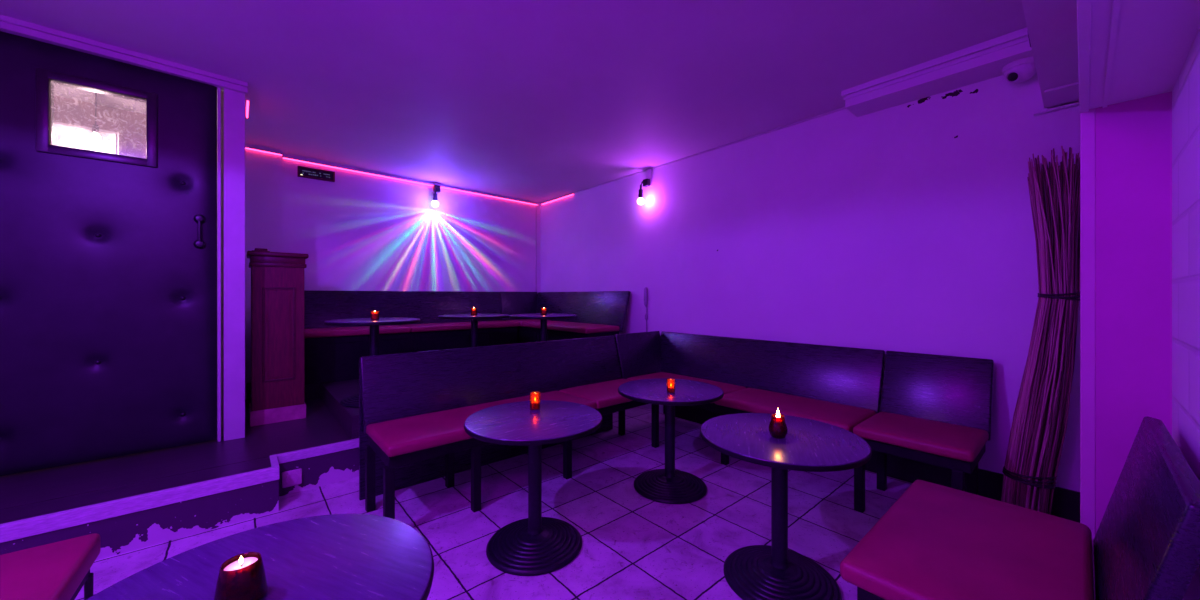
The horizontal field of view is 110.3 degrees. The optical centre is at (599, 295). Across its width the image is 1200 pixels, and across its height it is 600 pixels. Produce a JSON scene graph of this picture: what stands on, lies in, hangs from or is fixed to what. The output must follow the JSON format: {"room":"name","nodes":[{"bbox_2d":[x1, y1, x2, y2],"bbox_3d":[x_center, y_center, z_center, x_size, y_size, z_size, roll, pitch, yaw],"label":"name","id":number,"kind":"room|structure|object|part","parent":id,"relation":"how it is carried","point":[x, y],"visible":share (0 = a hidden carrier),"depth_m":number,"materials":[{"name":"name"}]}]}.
{"room":"entertainment venue","nodes":[
{"label":"entertainment venue","id":0,"kind":"room"},
{"bbox_2d":[54,91,223,435],"bbox_3d":[-4.035,-0.380,3.248,1.735,3.000,1.230,0,0,-41],"label":"wall","id":1,"kind":"structure","parent":0,"point":[80,107],"depth_m":3.60,"materials":[{"name":"white paint"}]},
{"bbox_2d":[54,122,125,154],"bbox_3d":[-4.519,-1.095,3.372,0.885,0.590,0.310,0,0,-41],"label":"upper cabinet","id":2,"kind":"object","parent":1,"relation":"attached to","point":[59,126],"visible":0.15,"depth_m":3.43,"materials":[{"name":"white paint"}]},
{"bbox_2d":[0,15,247,441],"bbox_3d":[-3.557,-0.302,2.706,1.950,2.865,0.115,0,0,-41],"label":"door frame","id":3,"kind":"structure","parent":1,"relation":"attached to","point":[10,25],"depth_m":3.01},
{"bbox_2d":[282,153,539,291],"bbox_3d":[-2.527,-0.150,5.851,3.920,3.140,0.100,0,0,-41],"label":"wall","id":4,"kind":"structure","parent":0,"point":[358,231],"depth_m":5.66,"materials":[{"name":"paint"}]},
{"bbox_2d":[245,144,281,399],"bbox_3d":[-3.763,-0.268,4.665,0.331,2.795,0.080,0,0,-41],"label":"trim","id":5,"kind":"structure","parent":4,"relation":"attached to","point":[263,171],"depth_m":4.61,"materials":[{"name":"paint"}]},
{"bbox_2d":[245,146,281,155],"bbox_3d":[-3.721,-1.599,4.628,0.315,0.028,0.022,0,0,-41],"label":"led strip","id":6,"kind":"object","parent":4,"relation":"attached to","point":[246,147],"visible":1,"depth_m":4.62,"materials":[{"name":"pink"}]},
{"bbox_2d":[297,166,334,181],"bbox_3d":[-3.395,-1.453,5.005,0.370,0.120,0.045,0,0,-41],"label":"display panel","id":7,"kind":"object","parent":4,"relation":"attached to","point":[305,172],"visible":1,"depth_m":4.99,"materials":[{"name":"black plastic"}]},
{"bbox_2d":[283,156,537,204],"bbox_3d":[-2.348,-1.559,5.919,3.420,0.078,0.022,0,0,-41],"label":"led strip","id":8,"kind":"object","parent":4,"relation":"attached to","point":[284,157],"visible":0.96,"depth_m":5.58,"materials":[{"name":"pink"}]},
{"bbox_2d":[432,182,440,206],"bbox_3d":[-2.303,-1.458,5.879,0.103,0.445,0.179,0,0,-11],"label":"wall lamp","id":9,"kind":"object","parent":4,"relation":"attached to","point":[436,188],"visible":0.97,"depth_m":5.83,"materials":[{"name":"metal"}]},
{"bbox_2d":[433,193,437,200],"bbox_3d":[-2.301,-1.375,5.834,0.060,0.110,0.060,0,0,-41],"label":"socket","id":10,"kind":"object","parent":9,"relation":"attached to","point":[435,198],"depth_m":5.81,"materials":[{"name":"black plastic"}]},
{"bbox_3d":[-2.301,-1.280,5.834,0.090,0.090,0.090,0,0,-41],"label":"bulb","id":11,"kind":"part","parent":9,"relation":"part of","materials":[{"name":"white glass"}]},
{"bbox_2d":[535,205,536,291],"bbox_3d":[-1.073,-0.290,7.036,0.030,2.480,0.004,0,0,-41],"label":"trim","id":12,"kind":"structure","parent":4,"relation":"attached to","point":[535,205],"depth_m":7.03,"materials":[{"name":"white paint"}]},
{"bbox_2d":[75,407,911,599],"bbox_3d":[-0.382,1.470,1.949,5.970,0.100,4.070,0,0,-41],"label":"floor","id":13,"kind":"structure","parent":0,"point":[635,546],"depth_m":2.65,"materials":[{"name":"tile"}]},
{"bbox_2d":[0,533,100,599],"bbox_3d":[-2.022,1.173,1.240,0.600,0.495,0.570,0,0,-39],"label":"bench","id":14,"kind":"object","parent":13,"relation":"on","point":[59,570],"visible":1,"depth_m":1.43,"materials":[{"name":"red leather"},{"name":"black painted wood"}]},
{"bbox_3d":[-2.022,1.050,1.240,0.550,0.060,0.520,0,0,-39],"label":"seat frame","id":15,"kind":"part","parent":14,"relation":"part of","materials":[{"name":"black paint"}]},
{"bbox_3d":[-1.970,1.248,1.610,0.024,0.345,0.024,0,0,-39],"label":"leg","id":16,"kind":"part","parent":14,"relation":"part of","materials":[{"name":"black plastic"}]},
{"bbox_2d":[0,398,356,523],"bbox_3d":[-2.397,1.325,4.285,5.970,0.390,2.640,0,0,-41],"label":"platform","id":17,"kind":"object","parent":13,"relation":"on","point":[30,494],"visible":0.23,"depth_m":2.73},
{"bbox_2d":[0,479,278,559],"bbox_3d":[-2.934,1.314,2.058,2.146,0.212,0.026,0,0,-41],"label":"step riser","id":18,"kind":"structure","parent":17,"relation":"attached to","point":[140,529],"depth_m":2.42,"materials":[{"name":"paint"}]},
{"bbox_2d":[0,454,279,542],"bbox_3d":[-3.014,1.167,2.152,2.150,0.082,0.293,0,0,-41],"label":"trim","id":19,"kind":"structure","parent":17,"relation":"attached to","point":[18,529],"depth_m":2.32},
{"bbox_2d":[247,248,308,426],"bbox_3d":[-2.986,0.357,3.869,0.435,1.545,0.420,0,0,-41],"label":"wooden pedestal","id":20,"kind":"object","parent":17,"relation":"on","point":[277,278],"visible":1,"depth_m":3.72,"materials":[{"name":"red wood"}]},
{"bbox_3d":[-2.865,0.345,3.732,0.236,0.836,0.014,0,0,-41],"label":"panel moulding","id":21,"kind":"part","parent":20,"relation":"part of","materials":[{"name":"brown wood"}]},
{"bbox_3d":[-2.867,0.345,3.733,0.160,0.760,0.009,0,0,-41],"label":"raised panel","id":22,"kind":"part","parent":20,"relation":"part of","materials":[{"name":"red wood"}]},
{"bbox_2d":[282,468,301,487],"bbox_3d":[-2.200,1.305,2.986,0.116,0.110,0.034,0,0,-41],"label":"power socket","id":23,"kind":"object","parent":17,"relation":"attached to","point":[292,477],"visible":1,"depth_m":2.97,"materials":[{"name":"plastic"}]},
{"bbox_2d":[247,379,358,438],"bbox_3d":[-1.708,1.040,5.025,3.860,0.180,2.320,0,0,-41],"label":"platform","id":24,"kind":"object","parent":17,"relation":"on","point":[331,394],"visible":0.25,"depth_m":4.10,"materials":[{"name":"wood"}]},
{"bbox_2d":[324,318,419,407],"bbox_3d":[-2.053,0.585,3.802,0.770,0.730,0.770,0,0,38],"label":"round table","id":25,"kind":"object","parent":24,"relation":"on","point":[353,400],"visible":0.41,"depth_m":3.68,"materials":[{"name":"black metal"}]},
{"bbox_2d":[371,311,378,319],"bbox_3d":[-2.040,0.176,3.787,0.066,0.086,0.066,0,0,-41],"label":"candle holder","id":26,"kind":"object","parent":25,"relation":"on","point":[374,314],"visible":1,"depth_m":3.76,"materials":[{"name":"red glass"}]},
{"bbox_2d":[304,290,518,384],"bbox_3d":[-2.488,0.445,5.335,2.945,1.010,0.668,0,0,-41],"label":"bench","id":27,"kind":"object","parent":24,"relation":"on","point":[331,353],"visible":0.52,"depth_m":5.17,"materials":[{"name":"black paint"}]},
{"bbox_2d":[304,325,410,337],"bbox_3d":[-2.998,0.412,4.782,1.444,0.075,0.498,0,0,-41],"label":"seat cushion","id":28,"kind":"object","parent":27,"relation":"on","point":[310,331],"depth_m":4.75,"materials":[{"name":"red leather"}]},
{"bbox_3d":[-2.652,0.199,5.525,2.945,0.517,0.166,0,0,-41],"label":"backrest","id":29,"kind":"part","parent":27,"relation":"part of","materials":[{"name":"black leather"}]},
{"bbox_3d":[-2.449,0.487,5.290,2.905,0.075,0.450,0,0,-41],"label":"seat frame","id":30,"kind":"part","parent":27,"relation":"part of","materials":[{"name":"black paint"}]},
{"bbox_3d":[-2.314,0.705,5.133,2.925,0.490,0.015,0,0,-41],"label":"panel","id":31,"kind":"part","parent":27,"relation":"part of","materials":[{"name":"black paint"}]},
{"bbox_3d":[-2.275,0.735,5.171,0.052,0.430,0.052,0,0,-41],"label":"leg","id":32,"kind":"part","parent":27,"relation":"part of","materials":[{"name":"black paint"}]},
{"bbox_2d":[401,321,518,331],"bbox_3d":[-1.883,0.412,5.744,1.489,0.075,0.498,0,0,-41],"label":"seat cushion","id":33,"kind":"object","parent":27,"relation":"on","point":[422,326],"depth_m":5.60,"materials":[{"name":"red leather"}]},
{"bbox_3d":[-1.518,0.735,5.824,0.052,0.430,0.052,0,0,-41],"label":"leg","id":34,"kind":"part","parent":27,"relation":"part of","materials":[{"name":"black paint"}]},
{"bbox_2d":[438,314,508,346],"bbox_3d":[-1.419,0.585,4.720,0.770,0.730,0.770,0,0,-2],"label":"round table","id":35,"kind":"object","parent":24,"relation":"on","point":[474,318],"visible":0.33,"depth_m":4.60,"materials":[{"name":"black metal"}]},
{"bbox_2d":[471,308,476,314],"bbox_3d":[-1.420,0.176,4.706,0.066,0.086,0.066,0,0,-41],"label":"candle holder","id":36,"kind":"object","parent":35,"relation":"on","point":[473,310],"visible":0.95,"depth_m":4.68,"materials":[{"name":"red glass"}]},
{"bbox_2d":[509,313,576,341],"bbox_3d":[-0.642,0.585,4.769,0.770,0.730,0.770,0,0,42],"label":"round table","id":37,"kind":"object","parent":24,"relation":"on","point":[543,318],"visible":0.37,"depth_m":4.62,"materials":[{"name":"black metal"}]},
{"bbox_2d":[541,308,546,314],"bbox_3d":[-0.642,0.176,4.769,0.066,0.086,0.066,0,0,-41],"label":"candle holder","id":38,"kind":"object","parent":37,"relation":"on","point":[543,310],"visible":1,"depth_m":4.74,"materials":[{"name":"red glass"}]},
{"bbox_2d":[500,291,630,342],"bbox_3d":[-0.594,0.444,5.966,0.738,1.013,2.190,0,0,-41],"label":"bench","id":39,"kind":"object","parent":24,"relation":"on","point":[599,313],"visible":0.74,"depth_m":5.86,"materials":[{"name":"black leather"}]},
{"bbox_3d":[-1.273,0.198,6.716,0.690,0.521,0.167,0,0,-41],"label":"backrest","id":40,"kind":"part","parent":39,"relation":"part of","materials":[{"name":"black leather"}]},
{"bbox_2d":[506,319,550,326],"bbox_3d":[-1.087,0.412,6.392,0.548,0.075,0.532,0,0,-41],"label":"seat cushion","id":41,"kind":"object","parent":39,"relation":"on","point":[521,321],"depth_m":6.27,"materials":[{"name":"red leather"}]},
{"bbox_3d":[-0.767,0.705,5.705,0.015,0.490,2.000,0,0,-41],"label":"panel","id":42,"kind":"part","parent":39,"relation":"part of","materials":[{"name":"leather"}]},
{"bbox_3d":[-0.591,0.487,5.857,0.500,0.075,1.980,0,0,-41],"label":"seat frame","id":43,"kind":"part","parent":39,"relation":"part of","materials":[{"name":"black paint"}]},
{"bbox_2d":[523,321,619,333],"bbox_3d":[-0.429,0.412,5.630,0.548,0.075,1.459,0,0,-41],"label":"seat cushion","id":44,"kind":"object","parent":39,"relation":"on","point":[566,327],"depth_m":5.32,"materials":[{"name":"red leather"}]},
{"bbox_3d":[-0.373,0.201,6.134,0.185,0.516,2.155,0,0,-41],"label":"backrest","id":45,"kind":"part","parent":39,"relation":"part of","materials":[{"name":"black leather"}]},
{"bbox_2d":[86,514,433,599],"bbox_3d":[-0.788,1.055,0.944,0.770,0.730,0.770,0,0,25],"label":"round table","id":46,"kind":"object","parent":13,"relation":"on","point":[333,556],"visible":0.97,"depth_m":1.07,"materials":[{"name":"brown wood"}]},
{"bbox_2d":[214,552,267,599],"bbox_3d":[-0.811,0.639,0.944,0.094,0.101,0.094,0,0,-41],"label":"candle holder","id":47,"kind":"object","parent":46,"relation":"on","point":[242,576],"visible":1,"depth_m":0.93,"materials":[{"name":"red glass"}]},
{"bbox_2d":[224,556,257,570],"bbox_3d":[-0.811,0.634,0.944,0.072,0.091,0.072,0,0,-41],"label":"candle","id":48,"kind":"object","parent":47,"relation":"on","point":[236,563],"depth_m":0.95,"materials":[{"name":"white wax"}]},
{"bbox_2d":[359,335,658,518],"bbox_3d":[-0.539,0.921,3.406,2.375,0.998,0.742,0,0,-41],"label":"bench","id":49,"kind":"object","parent":13,"relation":"on","point":[414,407],"visible":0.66,"depth_m":3.18,"materials":[{"name":"black paint"}]},
{"bbox_3d":[-1.518,1.205,2.763,0.052,0.430,0.052,0,0,-41],"label":"leg","id":50,"kind":"part","parent":49,"relation":"part of","materials":[{"name":"black paint"}]},
{"bbox_3d":[-1.222,1.205,2.420,0.052,0.430,0.052,0,0,-41],"label":"leg","id":51,"kind":"part","parent":49,"relation":"part of","materials":[{"name":"black paint"}]},
{"bbox_3d":[-1.117,1.205,3.110,0.052,0.430,0.052,0,0,-41],"label":"leg","id":52,"kind":"part","parent":49,"relation":"part of","materials":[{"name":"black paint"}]},
{"bbox_3d":[-0.821,1.205,2.767,0.052,0.430,0.052,0,0,-41],"label":"leg","id":53,"kind":"part","parent":49,"relation":"part of","materials":[{"name":"black paint"}]},
{"bbox_2d":[366,391,595,456],"bbox_3d":[-0.791,0.882,3.067,1.544,0.075,0.558,0,0,-41],"label":"seat cushion","id":54,"kind":"object","parent":49,"relation":"on","point":[409,433],"depth_m":2.74,"materials":[{"name":"red leather"}]},
{"bbox_3d":[-0.772,0.935,3.676,2.375,0.970,0.030,0,0,-41],"label":"panel","id":55,"kind":"part","parent":49,"relation":"part of","materials":[{"name":"brown wood"}]},
{"bbox_3d":[-0.719,0.675,3.614,2.375,0.505,0.166,0,0,-41],"label":"backrest","id":56,"kind":"part","parent":49,"relation":"part of","materials":[{"name":"brown wood"}]},
{"bbox_3d":[-0.496,0.958,3.356,2.335,0.075,0.510,0,0,-41],"label":"seat frame","id":57,"kind":"part","parent":49,"relation":"part of","materials":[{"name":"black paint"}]},
{"bbox_3d":[-0.254,1.205,3.257,0.052,0.430,0.052,0,0,-41],"label":"leg","id":58,"kind":"part","parent":49,"relation":"part of","materials":[{"name":"black paint"}]},
{"bbox_2d":[559,379,633,408],"bbox_3d":[0.108,0.882,3.843,0.819,0.075,0.558,0,0,-41],"label":"seat cushion","id":59,"kind":"object","parent":49,"relation":"on","point":[604,393],"depth_m":3.69,"materials":[{"name":"red leather"}]},
{"bbox_3d":[0.223,1.205,4.266,0.052,0.430,0.052,0,0,-41],"label":"leg","id":60,"kind":"part","parent":49,"relation":"part of","materials":[{"name":"black paint"}]},
{"bbox_3d":[0.519,1.205,3.923,0.052,0.430,0.052,0,0,-41],"label":"leg","id":61,"kind":"part","parent":49,"relation":"part of","materials":[{"name":"black paint"}]},
{"bbox_2d":[464,400,602,575],"bbox_3d":[-0.370,1.055,2.375,0.770,0.730,0.770,0,0,-41],"label":"round table","id":62,"kind":"object","parent":13,"relation":"on","point":[534,545],"visible":0.99,"depth_m":2.30,"materials":[{"name":"black metal"}]},
{"bbox_2d":[530,391,539,409],"bbox_3d":[-0.395,0.639,2.540,0.063,0.099,0.063,0,0,-41],"label":"candle holder","id":63,"kind":"object","parent":62,"relation":"on","point":[535,395],"visible":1,"depth_m":2.52,"materials":[{"name":"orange glass"}]},
{"bbox_2d":[618,378,723,503],"bbox_3d":[0.519,1.055,3.103,0.770,0.730,0.770,0,0,-14],"label":"round table","id":64,"kind":"object","parent":13,"relation":"on","point":[668,485],"visible":0.98,"depth_m":3.04,"materials":[{"name":"black wood"}]},
{"bbox_2d":[667,379,674,392],"bbox_3d":[0.507,0.644,2.987,0.058,0.089,0.058,0,0,-41],"label":"candle holder","id":65,"kind":"object","parent":64,"relation":"on","point":[670,382],"visible":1,"depth_m":2.96,"materials":[{"name":"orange glass"}]},
{"bbox_2d":[614,331,884,464],"bbox_3d":[1.181,0.917,3.856,0.767,1.006,2.285,0,0,-41],"label":"bench","id":66,"kind":"object","parent":13,"relation":"on","point":[838,386],"visible":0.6,"depth_m":3.69,"materials":[{"name":"leather"}]},
{"bbox_3d":[0.464,0.671,4.636,0.700,0.514,0.168,0,0,-41],"label":"backrest","id":67,"kind":"part","parent":66,"relation":"part of","materials":[{"name":"brown wood"}]},
{"bbox_2d":[627,372,745,402],"bbox_3d":[0.822,0.882,4.120,0.568,0.075,1.047,0,0,-41],"label":"seat cushion","id":68,"kind":"object","parent":66,"relation":"on","point":[727,386],"depth_m":4.25,"materials":[{"name":"red leather"}]},
{"bbox_3d":[1.054,1.205,3.524,0.052,0.430,0.052,0,0,-41],"label":"leg","id":69,"kind":"part","parent":66,"relation":"part of","materials":[{"name":"black paint"}]},
{"bbox_3d":[1.181,0.958,3.744,0.520,0.075,2.075,0,0,-41],"label":"seat frame","id":70,"kind":"part","parent":66,"relation":"part of","materials":[{"name":"black paint"}]},
{"bbox_3d":[1.409,0.676,4.030,0.194,0.507,2.250,0,0,-41],"label":"backrest","id":71,"kind":"part","parent":66,"relation":"part of","materials":[{"name":"leather"}]},
{"bbox_2d":[714,388,875,431],"bbox_3d":[1.511,0.882,3.322,0.568,0.075,1.039,0,0,-41],"label":"seat cushion","id":72,"kind":"object","parent":66,"relation":"on","point":[846,416],"depth_m":3.24,"materials":[{"name":"red leather"}]},
{"bbox_2d":[700,413,871,599],"bbox_3d":[0.894,1.055,2.079,0.770,0.730,0.770,0,0,21],"label":"round table","id":73,"kind":"object","parent":13,"relation":"on","point":[753,572],"visible":0.97,"depth_m":2.02,"materials":[{"name":"black metal"}]},
{"bbox_2d":[769,410,787,438],"bbox_3d":[0.868,0.620,2.037,0.086,0.140,0.086,0,0,-41],"label":"candle holder","id":74,"kind":"object","parent":73,"relation":"on","point":[778,429],"visible":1,"depth_m":2.01,"materials":[{"name":"red glass"}]},
{"bbox_2d":[853,351,993,512],"bbox_3d":[2.132,0.921,2.755,0.767,0.997,0.605,0,0,-41],"label":"bench","id":75,"kind":"object","parent":13,"relation":"on","point":[936,410],"visible":0.9,"depth_m":2.77,"materials":[{"name":"black leather"}]},
{"bbox_3d":[1.714,1.205,2.760,0.052,0.430,0.052,0,0,-41],"label":"leg","id":76,"kind":"part","parent":75,"relation":"part of","materials":[{"name":"black paint"}]},
{"bbox_3d":[2.065,1.205,3.062,0.052,0.430,0.052,0,0,-41],"label":"leg","id":77,"kind":"part","parent":75,"relation":"part of","materials":[{"name":"black paint"}]},
{"bbox_2d":[853,412,988,461],"bbox_3d":[2.056,0.882,2.690,0.568,0.075,0.599,0,0,-41],"label":"seat cushion","id":78,"kind":"object","parent":75,"relation":"on","point":[946,440],"depth_m":2.58,"materials":[{"name":"red leather"}]},
{"bbox_3d":[2.076,0.958,2.707,0.520,0.075,0.565,0,0,-41],"label":"seat frame","id":79,"kind":"part","parent":75,"relation":"part of","materials":[{"name":"black paint"}]},
{"bbox_3d":[2.349,0.676,2.942,0.194,0.507,0.605,0,0,-41],"label":"backrest","id":80,"kind":"part","parent":75,"relation":"part of","materials":[{"name":"leather"}]},
{"bbox_3d":[2.041,1.205,2.381,0.052,0.430,0.052,0,0,-41],"label":"leg","id":81,"kind":"part","parent":75,"relation":"part of","materials":[{"name":"black paint"}]},
{"bbox_3d":[2.392,1.205,2.684,0.052,0.430,0.052,0,0,-41],"label":"leg","id":82,"kind":"part","parent":75,"relation":"part of","materials":[{"name":"black paint"}]},
{"bbox_2d":[840,416,1199,599],"bbox_3d":[1.353,0.921,1.394,0.950,0.998,0.697,0,0,-41],"label":"bench","id":83,"kind":"object","parent":13,"relation":"on","point":[936,541],"visible":1,"depth_m":1.29,"materials":[{"name":"red leather"}]},
{"bbox_2d":[840,480,1093,599],"bbox_3d":[1.301,0.882,1.454,0.944,0.075,0.538,0,0,-41],"label":"seat cushion","id":84,"kind":"object","parent":83,"relation":"on","point":[936,541],"depth_m":1.37,"materials":[{"name":"red leather"}]},
{"bbox_3d":[1.318,0.958,1.435,0.910,0.075,0.490,0,0,-41],"label":"seat frame","id":85,"kind":"part","parent":83,"relation":"part of","materials":[{"name":"red leather"}]},
{"bbox_3d":[1.530,0.675,1.189,0.950,0.505,0.154,0,0,-41],"label":"backrest","id":86,"kind":"part","parent":83,"relation":"part of","materials":[{"name":"black leather"}]},
{"bbox_2d":[1001,146,1079,514],"bbox_3d":[2.672,0.278,2.525,0.396,2.277,0.268,0,0,14],"label":"bundle","id":87,"kind":"object","parent":13,"relation":"on","point":[1040,417],"visible":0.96,"depth_m":2.46,"materials":[{"name":"brown plant"}]},
{"bbox_2d":[1096,91,1171,532],"bbox_3d":[2.139,0.116,1.700,0.300,2.609,0.198,0,0,-41],"label":"wall pier","id":88,"kind":"object","parent":13,"relation":"on","point":[1134,137],"visible":0.43,"depth_m":1.60,"materials":[{"name":"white paint"}]},
{"bbox_2d":[1080,108,1095,599],"bbox_3d":[1.966,0.116,1.684,0.023,2.609,0.040,0,0,-41],"label":"wall","id":89,"kind":"structure","parent":88,"relation":"attached to","point":[1087,119],"depth_m":1.68,"materials":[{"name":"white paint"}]},
{"bbox_2d":[0,0,1026,202],"bbox_3d":[-1.156,-1.772,2.846,5.970,0.418,6.440,0,0,-41],"label":"ceiling","id":90,"kind":"structure","parent":0,"point":[538,101],"depth_m":3.00,"materials":[{"name":"paint"}]},
{"bbox_2d":[90,93,100,144],"bbox_3d":[-4.077,-1.490,3.377,0.060,0.540,0.060,0,0,-41],"label":"bulb","id":91,"kind":"object","parent":90,"relation":"hanging from","point":[94,131],"visible":0.75,"depth_m":3.37,"materials":[{"name":"white glass"}]},
{"bbox_2d":[92,124,98,132],"bbox_3d":[-4.077,-1.347,3.377,0.040,0.065,0.040,0,0,-41],"label":"socket","id":92,"kind":"object","parent":91,"relation":"attached to","point":[94,125],"depth_m":3.36,"materials":[{"name":"black plastic"}]},
{"bbox_3d":[-4.077,-1.268,3.377,0.060,0.095,0.060,0,0,-41],"label":"bulb","id":93,"kind":"part","parent":91,"relation":"part of","materials":[{"name":"white glass"}]},
{"bbox_3d":[-4.076,-1.560,3.378,0.011,0.400,0.008,0,0,-41],"label":"cord","id":94,"kind":"part","parent":91,"relation":"part of","materials":[{"name":"black plastic"}]},
{"bbox_2d":[1021,0,1078,107],"bbox_3d":[0.760,-1.524,0.627,5.770,0.671,0.375,0,0,-41],"label":"beam","id":95,"kind":"structure","parent":90,"relation":"attached to","point":[1051,24],"depth_m":1.95,"materials":[{"name":"paint"}]},
{"bbox_2d":[1077,0,1199,112],"bbox_3d":[0.324,-0.964,0.149,4.485,0.451,0.222,0,0,-41],"label":"bulkhead","id":96,"kind":"object","parent":95,"relation":"attached to","point":[1128,50],"visible":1,"depth_m":1.25,"materials":[{"name":"paint"}]},
{"bbox_2d":[540,72,1079,491],"bbox_3d":[1.066,-0.095,4.764,0.100,3.130,6.440,0,0,-41],"label":"wall","id":97,"kind":"structure","parent":0,"point":[907,227],"depth_m":3.48,"materials":[{"name":"paint"}]},
{"bbox_2d":[276,438,358,463],"bbox_3d":[-0.897,1.157,4.146,3.680,0.062,0.040,0,0,-41],"label":"trim","id":98,"kind":"structure","parent":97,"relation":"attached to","point":[354,443],"depth_m":3.09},
{"bbox_2d":[279,406,638,495],"bbox_3d":[-0.906,1.304,4.141,3.700,0.232,0.023,0,0,-41],"label":"trim","id":99,"kind":"structure","parent":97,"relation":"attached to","point":[325,469],"depth_m":3.12,"materials":[{"name":"paint"}]},
{"bbox_2d":[541,193,573,204],"bbox_3d":[-0.695,-1.544,6.705,0.022,0.031,0.880,0,0,-41],"label":"led strip","id":100,"kind":"object","parent":97,"relation":"attached to","point":[571,193],"visible":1,"depth_m":6.65,"materials":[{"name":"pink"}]},
{"bbox_2d":[637,169,650,204],"bbox_3d":[0.549,-1.343,5.173,0.178,0.445,0.104,0,0,-11],"label":"wall lamp","id":101,"kind":"object","parent":97,"relation":"attached to","point":[646,182],"visible":1,"depth_m":5.15,"materials":[{"name":"paint"}]},
{"bbox_2d":[638,189,642,197],"bbox_3d":[0.504,-1.260,5.171,0.060,0.110,0.060,0,0,-41],"label":"socket","id":102,"kind":"object","parent":101,"relation":"attached to","point":[640,195],"depth_m":5.15,"materials":[{"name":"black plastic"}]},
{"bbox_3d":[0.504,-1.165,5.171,0.090,0.090,0.090,0,0,-41],"label":"bulb","id":103,"kind":"part","parent":101,"relation":"part of","materials":[{"name":"white glass"}]},
{"bbox_2d":[644,287,647,331],"bbox_3d":[0.571,0.267,5.215,0.052,0.745,0.052,0,0,4],"label":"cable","id":104,"kind":"object","parent":97,"relation":"attached to","point":[645,288],"visible":0.89,"depth_m":5.20,"materials":[{"name":"plastic"}]},
{"bbox_2d":[577,107,845,192],"bbox_3d":[0.893,-1.571,4.879,0.012,0.037,3.780,0,0,-41],"label":"trim","id":105,"kind":"structure","parent":97,"relation":"attached to","point":[842,108],"depth_m":4.34,"materials":[{"name":"white paint"}]},
{"bbox_2d":[663,405,1079,522],"bbox_3d":[1.913,1.308,3.692,0.018,0.225,3.510,0,0,-41],"label":"baseboard","id":106,"kind":"structure","parent":97,"relation":"attached to","point":[1066,502],"depth_m":3.05,"materials":[{"name":"black wood"}]},
{"bbox_2d":[841,27,1032,116],"bbox_3d":[2.362,-1.558,2.960,0.295,0.165,1.095,0,0,-41],"label":"trim","id":107,"kind":"structure","parent":97,"relation":"attached to","point":[983,61],"depth_m":2.88,"materials":[{"name":"paint"}]},
{"bbox_2d":[1002,57,1035,83],"bbox_3d":[2.687,-1.416,2.665,0.180,0.119,0.180,0,0,-41],"label":"security camera","id":108,"kind":"object","parent":97,"relation":"attached to","point":[1021,70],"visible":0.92,"depth_m":2.62,"materials":[{"name":"white plastic"}]},
{"bbox_2d":[1034,82,1078,115],"bbox_3d":[2.739,-1.171,2.490,0.340,0.037,0.230,0,0,-41],"label":"trim","id":109,"kind":"structure","parent":97,"relation":"attached to","point":[1063,97],"depth_m":2.49,"materials":[{"name":"paint"}]},
{"bbox_2d":[1172,28,1199,599],"bbox_3d":[0.915,-0.180,0.447,5.770,3.300,0.100,0,0,-41],"label":"wall","id":110,"kind":"structure","parent":0,"point":[1186,90],"depth_m":1.31,"materials":[{"name":"paint"}]},
{"bbox_3d":[-3.417,-0.275,3.939,0.094,2.910,1.630,0,0,-41],"label":"wall","id":111,"kind":"structure","parent":0,"visible":0},
{"bbox_2d":[224,88,244,440],"bbox_3d":[-2.890,-0.275,3.304,0.126,2.810,0.060,0,0,-41],"label":"trim","id":112,"kind":"structure","parent":111,"relation":"attached to","point":[234,101],"depth_m":3.28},
{"bbox_2d":[245,99,249,117],"bbox_3d":[-3.009,-1.592,3.565,0.022,0.029,0.390,0,0,-41],"label":"led strip","id":113,"kind":"object","parent":111,"relation":"attached to","point":[247,100],"visible":1,"depth_m":3.54,"materials":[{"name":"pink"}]},
{"bbox_3d":[-3.633,-0.325,2.717,1.850,2.910,0.100,0,0,-41],"label":"wall door","id":114,"kind":"structure","parent":0,"visible":0},
{"bbox_2d":[0,31,216,475],"bbox_3d":[-3.516,-0.259,2.748,1.469,2.753,0.128,0,0,-40],"label":"door","id":115,"kind":"structure","parent":114,"relation":"attached to","point":[108,261],"depth_m":2.83,"materials":[{"name":"black leather"}]},
{"bbox_3d":[-3.001,-0.480,3.131,0.072,0.262,0.054,0,0,-41],"label":"pull handle","id":116,"kind":"part","parent":115,"relation":"part of","materials":[{"name":"black plastic"}]}
]}

